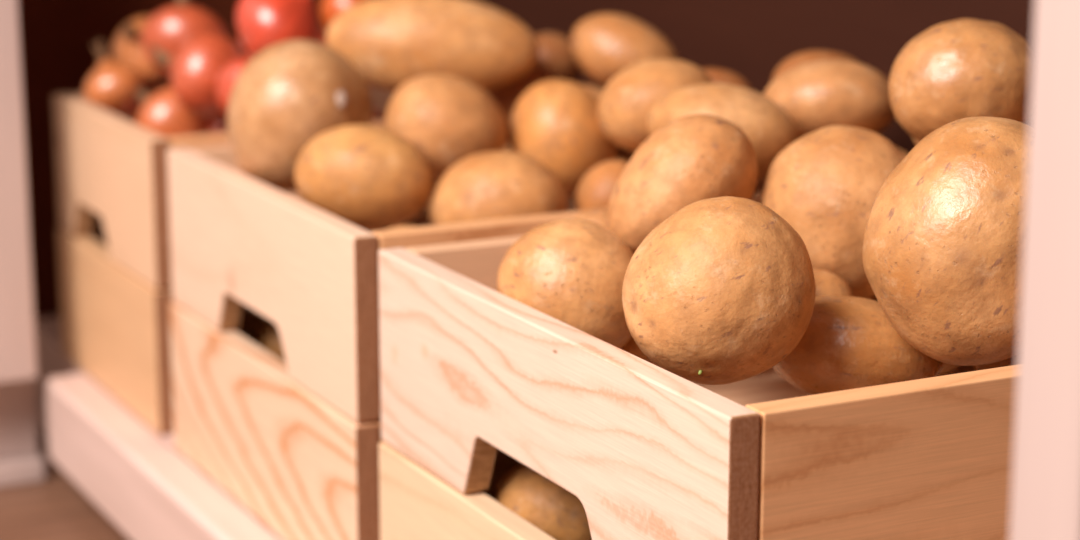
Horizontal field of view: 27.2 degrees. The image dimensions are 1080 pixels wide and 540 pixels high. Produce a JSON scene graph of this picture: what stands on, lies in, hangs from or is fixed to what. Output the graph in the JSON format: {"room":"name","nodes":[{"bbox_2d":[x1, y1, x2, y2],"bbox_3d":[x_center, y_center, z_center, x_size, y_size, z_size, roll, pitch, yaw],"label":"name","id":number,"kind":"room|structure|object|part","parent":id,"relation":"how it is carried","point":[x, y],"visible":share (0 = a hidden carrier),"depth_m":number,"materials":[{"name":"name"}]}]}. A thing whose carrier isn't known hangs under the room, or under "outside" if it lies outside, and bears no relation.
{"room":"pantry","nodes":[
{"label":"pantry","id":0,"kind":"room"},
{"bbox_2d":[0,427,129,539],"bbox_3d":[-1.000,0.455,1.166,3.060,0.048,7.000,-6,14,-26],"label":"floor","id":1,"kind":"structure","parent":0,"point":[55,507],"depth_m":2.08,"materials":[{"name":"brown wood"}]},
{"bbox_2d":[0,0,45,487],"bbox_3d":[-0.801,-0.303,1.897,0.712,1.114,0.104,-6,14,-26],"label":"base cabinet","id":2,"kind":"object","parent":1,"relation":"on","point":[20,462],"visible":1,"depth_m":2.07,"materials":[{"name":"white wood"}]},
{"bbox_3d":[-0.791,-0.353,1.851,0.698,0.998,0.034,-6,14,-26],"label":"panel","id":3,"kind":"part","parent":2,"relation":"part of","materials":[{"name":"pink wood"}]},
{"bbox_3d":[-0.811,0.224,2.035,0.712,0.024,0.060,-6,14,-26],"label":"plinth moulding","id":4,"kind":"part","parent":2,"relation":"part of","materials":[{"name":"pink wood"}]},
{"bbox_2d":[18,0,1079,539],"bbox_3d":[0.056,-0.240,1.613,0.565,1.114,1.750,-6,14,-26],"label":"shelf","id":5,"kind":"object","parent":1,"relation":"on","point":[136,475],"visible":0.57,"depth_m":1.85,"materials":[{"name":"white wood"}]},
{"bbox_2d":[57,224,174,434],"bbox_3d":[-0.214,0.030,2.150,0.420,0.127,0.316,-6,14,-26],"label":"wooden crate","id":6,"kind":"object","parent":5,"relation":"on","point":[116,325],"visible":0.23,"depth_m":2.02,"materials":[{"name":"yellow wood"}]},
{"bbox_3d":[-0.282,0.001,2.280,0.381,0.127,0.018,-6,14,-26],"label":"panel","id":7,"kind":"part","parent":6,"relation":"part of","materials":[{"name":"brown wood"}]},
{"bbox_2d":[53,85,394,288],"bbox_3d":[-0.213,-0.097,2.123,0.420,0.129,0.314,-6,14,-26],"label":"wooden crate","id":8,"kind":"object","parent":6,"relation":"on","point":[112,170],"visible":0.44,"depth_m":1.99,"materials":[{"name":"yellow wood"}]},
{"bbox_3d":[-0.392,-0.077,2.034,0.018,0.129,0.314,-6,14,-26],"label":"panel","id":9,"kind":"part","parent":8,"relation":"part of","materials":[{"name":"yellow wood"}]},
{"bbox_2d":[84,39,144,115],"bbox_3d":[-0.407,-0.182,2.125,0.058,0.073,0.056,-11,16,-39],"label":"onion","id":10,"kind":"object","parent":8,"relation":"in","point":[111,86],"visible":0.93,"depth_m":2.11,"materials":[{"name":"orange food"}]},
{"bbox_2d":[111,16,167,83],"bbox_3d":[-0.387,-0.213,2.169,0.066,0.065,0.070,12,17,43],"label":"onion","id":11,"kind":"object","parent":8,"relation":"on","point":[126,48],"visible":0.58,"depth_m":2.15,"materials":[{"name":"orange food"}]},
{"bbox_2d":[134,87,211,137],"bbox_3d":[-0.342,-0.137,2.078,0.071,0.071,0.079,-2,13,-11],"label":"onion","id":12,"kind":"object","parent":8,"relation":"on","point":[161,113],"visible":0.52,"depth_m":2.04,"materials":[{"name":"orange food"}]},
{"bbox_2d":[141,0,225,75],"bbox_3d":[-0.333,-0.222,2.080,0.074,0.087,0.076,10,16,38],"label":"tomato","id":13,"kind":"object","parent":12,"relation":"on","point":[170,28],"visible":0.6,"depth_m":2.05,"materials":[{"name":"red food"}]},
{"bbox_2d":[150,32,242,115],"bbox_3d":[-0.306,-0.179,2.026,0.073,0.076,0.087,-9,15,-34],"label":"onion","id":14,"kind":"object","parent":8,"relation":"in","point":[195,70],"visible":0.7,"depth_m":1.99,"materials":[{"name":"red food"}]},
{"bbox_2d":[210,121,226,133],"bbox_3d":[-0.307,-0.138,2.192,0.042,0.044,0.054,0,13,1],"label":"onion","id":15,"kind":"object","parent":8,"relation":"on","point":[215,128],"visible":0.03,"depth_m":2.17,"materials":[{"name":"red food"}]},
{"bbox_2d":[212,111,226,123],"bbox_3d":[-0.314,-0.161,2.136,0.050,0.044,0.042,-5,13,-21],"label":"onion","id":16,"kind":"object","parent":8,"relation":"in","point":[221,117],"visible":0.06,"depth_m":2.13,"materials":[{"name":"red food"}]},
{"bbox_2d":[216,57,250,114],"bbox_3d":[-0.255,-0.158,1.972,0.063,0.063,0.072,-2,13,-8],"label":"onion","id":17,"kind":"object","parent":8,"relation":"in","point":[227,77],"visible":0.15,"depth_m":1.95,"materials":[{"name":"red food"}]},
{"bbox_2d":[236,0,320,58],"bbox_3d":[-0.226,-0.218,1.921,0.076,0.088,0.076,12,17,43],"label":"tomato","id":18,"kind":"object","parent":17,"relation":"on","point":[261,24],"visible":0.73,"depth_m":1.89,"materials":[{"name":"red food"}]},
{"bbox_3d":[-0.280,-0.126,2.252,0.381,0.128,0.018,-6,14,-26],"label":"panel","id":19,"kind":"part","parent":8,"relation":"part of","materials":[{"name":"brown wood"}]},
{"bbox_3d":[-0.145,-0.068,1.994,0.381,0.128,0.018,-6,14,-26],"label":"panel","id":20,"kind":"part","parent":8,"relation":"part of","materials":[{"name":"beige wood"}]},
{"bbox_2d":[372,112,384,121],"bbox_3d":[-0.152,-0.129,2.147,0.060,0.048,0.046,-5,14,-22],"label":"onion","id":21,"kind":"object","parent":8,"relation":"on","point":[376,116],"visible":0.03,"depth_m":2.13,"materials":[{"name":"brown food"}]},
{"label":"onion","id":22,"kind":"object","parent":8,"relation":"in","visible":0},
{"bbox_3d":[-0.178,-0.184,2.084,0.051,0.038,0.038,5,11,-18],"label":"onion","id":23,"kind":"object","parent":22,"relation":"on","visible":0},
{"bbox_2d":[320,0,364,29],"bbox_3d":[-0.175,-0.243,2.080,0.060,0.064,0.058,-1,13,-2],"label":"onion","id":24,"kind":"object","parent":23,"relation":"on","point":[329,9],"visible":0.2,"depth_m":2.06,"materials":[{"name":"orange food"}]},
{"label":"onion","id":25,"kind":"object","parent":8,"relation":"in","visible":0},
{"bbox_2d":[321,33,325,43],"bbox_3d":[-0.218,-0.213,2.183,0.063,0.076,0.063,5,14,22],"label":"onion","id":26,"kind":"object","parent":25,"relation":"on","point":[323,35],"visible":0.02,"depth_m":2.17,"materials":[{"name":"brown food"}]},
{"bbox_3d":[-0.326,-0.399,2.374,0.500,1.092,0.018,-6,14,-26],"label":"panel","id":27,"kind":"part","parent":5,"relation":"part of","materials":[{"name":"beige wood"}]},
{"bbox_2d":[169,302,385,539],"bbox_3d":[-0.031,0.109,1.800,0.420,0.127,0.410,-6,14,-26],"label":"wooden crate","id":28,"kind":"object","parent":5,"relation":"on","point":[302,466],"visible":0.29,"depth_m":1.68,"materials":[{"name":"brown wood"}]},
{"bbox_3d":[-0.120,0.071,1.970,0.381,0.127,0.018,-6,14,-26],"label":"panel","id":29,"kind":"part","parent":28,"relation":"part of","materials":[{"name":"brown wood"}]},
{"bbox_3d":[0.058,0.147,1.629,0.381,0.127,0.018,-6,14,-26],"label":"panel","id":30,"kind":"part","parent":28,"relation":"part of","materials":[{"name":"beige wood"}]},
{"bbox_2d":[167,135,765,422],"bbox_3d":[-0.029,-0.019,1.772,0.420,0.129,0.406,-6,14,-26],"label":"wooden crate","id":31,"kind":"object","parent":28,"relation":"on","point":[237,239],"visible":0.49,"depth_m":1.61,"materials":[{"name":"brown wood"}]},
{"bbox_3d":[-0.209,0.001,1.683,0.018,0.129,0.406,-6,14,-26],"label":"panel","id":32,"kind":"part","parent":31,"relation":"part of","materials":[{"name":"brown wood"}]},
{"bbox_2d":[227,39,372,192],"bbox_3d":[-0.188,-0.120,1.744,0.113,0.119,0.120,0,13,0],"label":"potato","id":33,"kind":"object","parent":31,"relation":"in","point":[290,93],"visible":0.8,"depth_m":1.70,"materials":[{"name":"brown food"}]},
{"bbox_2d":[294,124,432,230],"bbox_3d":[-0.130,-0.068,1.650,0.102,0.079,0.077,-1,13,-3],"label":"potato","id":34,"kind":"object","parent":31,"relation":"in","point":[367,177],"visible":0.94,"depth_m":1.62,"materials":[{"name":"brown food"}]},
{"bbox_3d":[-0.117,-0.056,1.941,0.381,0.128,0.018,-6,14,-26],"label":"panel","id":35,"kind":"part","parent":31,"relation":"part of","materials":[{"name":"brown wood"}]},
{"bbox_2d":[386,225,417,229],"bbox_3d":[-0.094,-0.003,1.580,0.064,0.057,0.076,-2,13,-8],"label":"potato","id":36,"kind":"object","parent":31,"relation":"on","point":[401,226],"visible":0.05,"depth_m":1.57,"materials":[{"name":"brown food"}]},
{"bbox_2d":[429,198,434,224],"bbox_3d":[-0.054,-0.046,1.775,0.071,0.054,0.060,8,15,30],"label":"potato","id":37,"kind":"object","parent":31,"relation":"on","point":[431,203],"visible":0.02,"depth_m":1.77,"materials":[{"name":"brown food"}]},
{"bbox_3d":[-0.029,-0.010,1.774,0.382,0.009,0.369,-6,14,-26],"label":"panel","id":38,"kind":"part","parent":31,"relation":"part of","materials":[{"name":"brown wood"}]},
{"bbox_2d":[432,151,566,224],"bbox_3d":[-0.030,-0.046,1.627,0.098,0.083,0.085,-1,13,-3],"label":"potato","id":39,"kind":"object","parent":31,"relation":"in","point":[489,185],"visible":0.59,"depth_m":1.59,"materials":[{"name":"brown food"}]},
{"bbox_2d":[503,145,569,201],"bbox_3d":[-0.016,-0.071,1.853,0.091,0.068,0.076,-10,16,-37],"label":"potato","id":40,"kind":"object","parent":31,"relation":"on","point":[506,148],"visible":0.02,"depth_m":1.84,"materials":[{"name":"brown food"}]},
{"bbox_2d":[581,85,602,100],"bbox_3d":[0.031,-0.120,1.831,0.070,0.065,0.082,5,13,21],"label":"potato","id":41,"kind":"object","parent":40,"relation":"on","point":[595,91],"visible":0.03,"depth_m":1.82,"materials":[{"name":"brown food"}]},
{"bbox_2d":[571,13,678,85],"bbox_3d":[0.070,-0.179,1.842,0.090,0.065,0.074,-1,13,-2],"label":"potato","id":42,"kind":"object","parent":41,"relation":"on","point":[603,45],"visible":0.68,"depth_m":1.82,"materials":[{"name":"brown food"}]},
{"bbox_2d":[534,33,581,81],"bbox_3d":[0.006,-0.182,1.961,0.062,0.054,0.058,0,13,0],"label":"potato","id":43,"kind":"object","parent":31,"relation":"in","point":[554,48],"visible":0.31,"depth_m":1.94,"materials":[{"name":"brown food"}]},
{"bbox_2d":[509,79,616,195],"bbox_3d":[0.018,-0.103,1.736,0.084,0.091,0.088,1,13,5],"label":"potato","id":44,"kind":"object","parent":31,"relation":"in","point":[555,123],"visible":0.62,"depth_m":1.70,"materials":[{"name":"brown food"}]},
{"bbox_3d":[0.059,0.019,1.603,0.381,0.128,0.018,-6,14,-26],"label":"panel","id":45,"kind":"part","parent":31,"relation":"part of","materials":[{"name":"beige wood"}]},
{"bbox_2d":[575,160,627,210],"bbox_3d":[0.055,-0.053,1.641,0.058,0.057,0.057,0,13,0],"label":"potato","id":46,"kind":"object","parent":31,"relation":"in","point":[595,190],"visible":0.37,"depth_m":1.62,"materials":[{"name":"brown food"}]},
{"bbox_2d":[597,58,713,150],"bbox_3d":[0.085,-0.119,1.609,0.087,0.067,0.082,0,13,0],"label":"potato","id":47,"kind":"object","parent":46,"relation":"on","point":[625,103],"visible":0.61,"depth_m":1.58,"materials":[{"name":"brown food"}]},
{"bbox_2d":[615,145,633,161],"bbox_3d":[0.059,-0.081,1.924,0.060,0.055,0.075,0,13,2],"label":"potato","id":48,"kind":"object","parent":31,"relation":"on","point":[624,154],"visible":0.04,"depth_m":1.90,"materials":[{"name":"brown food"}]},
{"bbox_3d":[0.150,-0.039,1.861,0.018,0.129,0.406,-6,14,-26],"label":"panel","id":49,"kind":"part","parent":31,"relation":"part of","materials":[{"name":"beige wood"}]},
{"bbox_2d":[754,184,763,193],"bbox_3d":[0.159,-0.036,1.707,0.082,0.061,0.066,-5,14,-22],"label":"potato","id":50,"kind":"object","parent":31,"relation":"on","point":[759,188],"visible":0.02,"depth_m":1.69,"materials":[{"name":"brown food"}]},
{"bbox_2d":[771,50,858,82],"bbox_3d":[0.212,-0.137,1.681,0.075,0.058,0.064,5,13,19],"label":"potato","id":51,"kind":"object","parent":31,"relation":"in","point":[802,58],"visible":0.26,"depth_m":1.66,"materials":[{"name":"brown food"}]},
{"bbox_3d":[-0.019,-0.077,1.927,0.065,0.049,0.055,8,15,33],"label":"potato","id":52,"kind":"object","parent":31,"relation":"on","visible":0},
{"bbox_2d":[486,57,559,134],"bbox_3d":[-0.018,-0.150,1.909,0.078,0.072,0.076,4,13,16],"label":"potato","id":53,"kind":"object","parent":52,"relation":"on","point":[508,95],"visible":0.21,"depth_m":1.88,"materials":[{"name":"brown food"}]},
{"label":"potato","id":54,"kind":"object","parent":31,"relation":"in","visible":0},
{"bbox_2d":[326,0,538,91],"bbox_3d":[-0.089,-0.186,1.844,0.176,0.084,0.073,0,13,-1],"label":"potato","id":55,"kind":"object","parent":54,"relation":"on","point":[391,43],"visible":0.86,"depth_m":1.82,"materials":[{"name":"brown food"}]},
{"label":"potato","id":56,"kind":"object","parent":28,"relation":"in","visible":0},
{"bbox_2d":[251,316,285,363],"bbox_3d":[-0.206,0.058,1.836,0.065,0.061,0.071,-6,14,-26],"label":"potato","id":57,"kind":"object","parent":56,"relation":"on","point":[266,335],"visible":0.17,"depth_m":1.81,"materials":[{"name":"brown food"}]},
{"bbox_2d":[379,442,555,539],"bbox_3d":[0.178,0.198,1.398,0.420,0.127,0.436,-6,14,-26],"label":"wooden crate","id":58,"kind":"object","parent":5,"relation":"on","point":[416,503],"visible":0.14,"depth_m":1.42,"materials":[{"name":"brown wood"}]},
{"bbox_3d":[0.084,0.158,1.579,0.381,0.127,0.018,-6,14,-26],"label":"panel","id":59,"kind":"part","parent":58,"relation":"part of","materials":[{"name":"brown wood"}]},
{"bbox_2d":[378,236,1017,539],"bbox_3d":[0.180,0.071,1.371,0.420,0.129,0.435,-6,14,-26],"label":"wooden crate","id":60,"kind":"object","parent":58,"relation":"on","point":[469,370],"visible":0.62,"depth_m":1.16,"materials":[{"name":"brown wood"}]},
{"bbox_3d":[0.085,0.031,1.552,0.381,0.128,0.018,-6,14,-26],"label":"panel","id":61,"kind":"part","parent":60,"relation":"part of","materials":[{"name":"brown wood"}]},
{"bbox_2d":[497,219,632,348],"bbox_3d":[0.020,0.012,1.345,0.086,0.086,0.084,-6,14,-25],"label":"potato","id":62,"kind":"object","parent":60,"relation":"in","point":[572,272],"visible":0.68,"depth_m":1.31,"materials":[{"name":"brown food"}]},
{"bbox_3d":[0.001,0.091,1.282,0.018,0.129,0.435,-6,14,-26],"label":"panel","id":63,"kind":"part","parent":60,"relation":"part of","materials":[{"name":"brown wood"}]},
{"bbox_2d":[574,208,606,226],"bbox_3d":[0.037,-0.022,1.479,0.042,0.037,0.040,-1,13,-3],"label":"potato","id":64,"kind":"object","parent":60,"relation":"in","point":[598,215],"visible":0.2,"depth_m":1.47,"materials":[{"name":"brown food"}]},
{"bbox_2d":[621,337,647,360],"bbox_3d":[0.054,0.047,1.379,0.034,0.028,0.030,-1,13,-3],"label":"potato","id":65,"kind":"object","parent":60,"relation":"on","point":[631,347],"visible":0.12,"depth_m":1.36,"materials":[{"name":"brown food"}]},
{"bbox_2d":[622,196,815,384],"bbox_3d":[0.097,0.011,1.212,0.105,0.102,0.096,0,13,1],"label":"potato","id":66,"kind":"object","parent":60,"relation":"in","point":[722,290],"visible":1,"depth_m":1.18,"materials":[{"name":"brown food"}]},
{"bbox_2d":[647,83,801,179],"bbox_3d":[0.127,-0.094,1.534,0.105,0.070,0.093,-3,13,-15],"label":"potato","id":67,"kind":"object","parent":60,"relation":"in","point":[769,128],"visible":0.47,"depth_m":1.50,"materials":[{"name":"brown food"}]},
{"bbox_3d":[0.180,0.080,1.373,0.382,0.009,0.398,-6,14,-26],"label":"panel","id":68,"kind":"part","parent":60,"relation":"part of","materials":[{"name":"brown wood"}]},
{"bbox_2d":[760,125,904,298],"bbox_3d":[0.189,-0.035,1.393,0.103,0.110,0.096,-1,13,-4],"label":"potato","id":69,"kind":"object","parent":60,"relation":"in","point":[826,183],"visible":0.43,"depth_m":1.36,"materials":[{"name":"brown food"}]},
{"bbox_2d":[813,269,852,296],"bbox_3d":[0.166,0.020,1.348,0.048,0.042,0.045,-1,13,-3],"label":"potato","id":70,"kind":"object","parent":60,"relation":"in","point":[827,283],"visible":0.19,"depth_m":1.33,"materials":[{"name":"brown food"}]},
{"bbox_2d":[772,295,943,394],"bbox_3d":[0.179,0.046,1.277,0.101,0.064,0.087,-3,13,-13],"label":"potato","id":71,"kind":"object","parent":60,"relation":"in","point":[848,342],"visible":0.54,"depth_m":1.24,"materials":[{"name":"brown food"}]},
{"bbox_3d":[0.275,0.112,1.189,0.381,0.128,0.018,-6,14,-26],"label":"panel","id":72,"kind":"part","parent":60,"relation":"part of","materials":[{"name":"beige wood"}]},
{"bbox_2d":[862,116,1028,365],"bbox_3d":[0.240,-0.016,1.218,0.127,0.134,0.109,-2,13,-9],"label":"potato","id":73,"kind":"object","parent":60,"relation":"in","point":[942,255],"visible":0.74,"depth_m":1.18,"materials":[{"name":"brown food"}]},
{"bbox_2d":[938,363,957,375],"bbox_3d":[0.233,0.042,1.383,0.070,0.052,0.060,10,16,37],"label":"potato","id":74,"kind":"object","parent":60,"relation":"on","point":[946,368],"visible":0.03,"depth_m":1.36,"materials":[{"name":"brown food"}]},
{"bbox_2d":[974,361,1000,370],"bbox_3d":[0.292,0.054,1.333,0.059,0.052,0.071,-7,15,-30],"label":"potato","id":75,"kind":"object","parent":60,"relation":"on","point":[996,364],"visible":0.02,"depth_m":1.32,"materials":[{"name":"brown food"}]},
{"bbox_2d":[1000,354,1017,366],"bbox_3d":[0.294,0.058,1.258,0.069,0.063,0.080,4,13,17],"label":"potato","id":76,"kind":"object","parent":60,"relation":"on","point":[1013,360],"visible":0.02,"depth_m":1.24,"materials":[{"name":"brown food"}]},
{"label":"potato","id":77,"kind":"object","parent":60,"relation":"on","visible":0},
{"bbox_3d":[0.306,-0.042,1.431,0.063,0.056,0.075,6,14,24],"label":"potato","id":78,"kind":"object","parent":77,"relation":"on","visible":0},
{"bbox_2d":[889,19,1032,140],"bbox_3d":[0.267,-0.116,1.400,0.096,0.083,0.091,0,13,1],"label":"potato","id":79,"kind":"object","parent":78,"relation":"on","point":[954,70],"visible":0.77,"depth_m":1.36,"materials":[{"name":"brown food"}]},
{"bbox_3d":[0.015,0.212,1.413,0.063,0.060,0.075,-6,14,-26],"label":"potato","id":80,"kind":"object","parent":58,"relation":"in","visible":0},
{"bbox_2d":[492,463,591,539],"bbox_3d":[0.013,0.150,1.396,0.086,0.069,0.072,1,13,3],"label":"potato","id":81,"kind":"object","parent":80,"relation":"on","point":[535,498],"visible":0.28,"depth_m":1.36,"materials":[{"name":"brown food"}]},
{"bbox_3d":[0.300,-0.256,1.736,0.018,1.092,1.750,-6,14,-26],"label":"panel","id":82,"kind":"part","parent":5,"relation":"part of","materials":[{"name":"brown wood"}]},
{"bbox_3d":[0.194,-0.042,0.776,0.032,1.092,0.040,-6,14,-26],"label":"corner post","id":83,"kind":"part","parent":5,"relation":"part of","materials":[{"name":"pink wood"}]},
{"bbox_3d":[0.108,0.033,1.417,0.059,0.052,0.070,9,16,36],"label":"potato","id":84,"kind":"object","parent":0,"visible":0},
{"bbox_2d":[605,114,757,253],"bbox_3d":[0.091,-0.052,1.400,0.091,0.092,0.095,11,16,39],"label":"potato","id":85,"kind":"object","parent":84,"relation":"on","point":[690,159],"visible":0.62,"depth_m":1.36,"materials":[{"name":"brown food"}]},
{"bbox_3d":[0.231,-0.060,1.553,0.078,0.058,0.065,5,14,22],"label":"potato","id":86,"kind":"object","parent":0,"visible":0},
{"bbox_2d":[763,59,894,136],"bbox_3d":[0.205,-0.118,1.580,0.096,0.063,0.083,-1,13,-6],"label":"potato","id":87,"kind":"object","parent":86,"relation":"on","point":[816,95],"visible":0.66,"depth_m":1.55,"materials":[{"name":"brown food"}]},
{"bbox_3d":[-0.034,-0.031,1.710,0.072,0.056,0.060,10,16,39],"label":"potato","id":88,"kind":"object","parent":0,"visible":0},
{"bbox_2d":[385,74,506,180],"bbox_3d":[-0.072,-0.109,1.711,0.093,0.083,0.088,-4,13,-17],"label":"potato","id":89,"kind":"object","parent":88,"relation":"on","point":[450,119],"visible":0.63,"depth_m":1.68,"materials":[{"name":"brown food"}]},
{"label":"potato","id":90,"kind":"object","parent":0,"visible":0},
{"bbox_2d":[702,68,751,89],"bbox_3d":[0.134,-0.133,1.709,0.062,0.044,0.050,0,13,-2],"label":"potato","id":91,"kind":"object","parent":90,"relation":"on","point":[717,75],"visible":0.16,"depth_m":1.69,"materials":[{"name":"brown food"}]}
]}

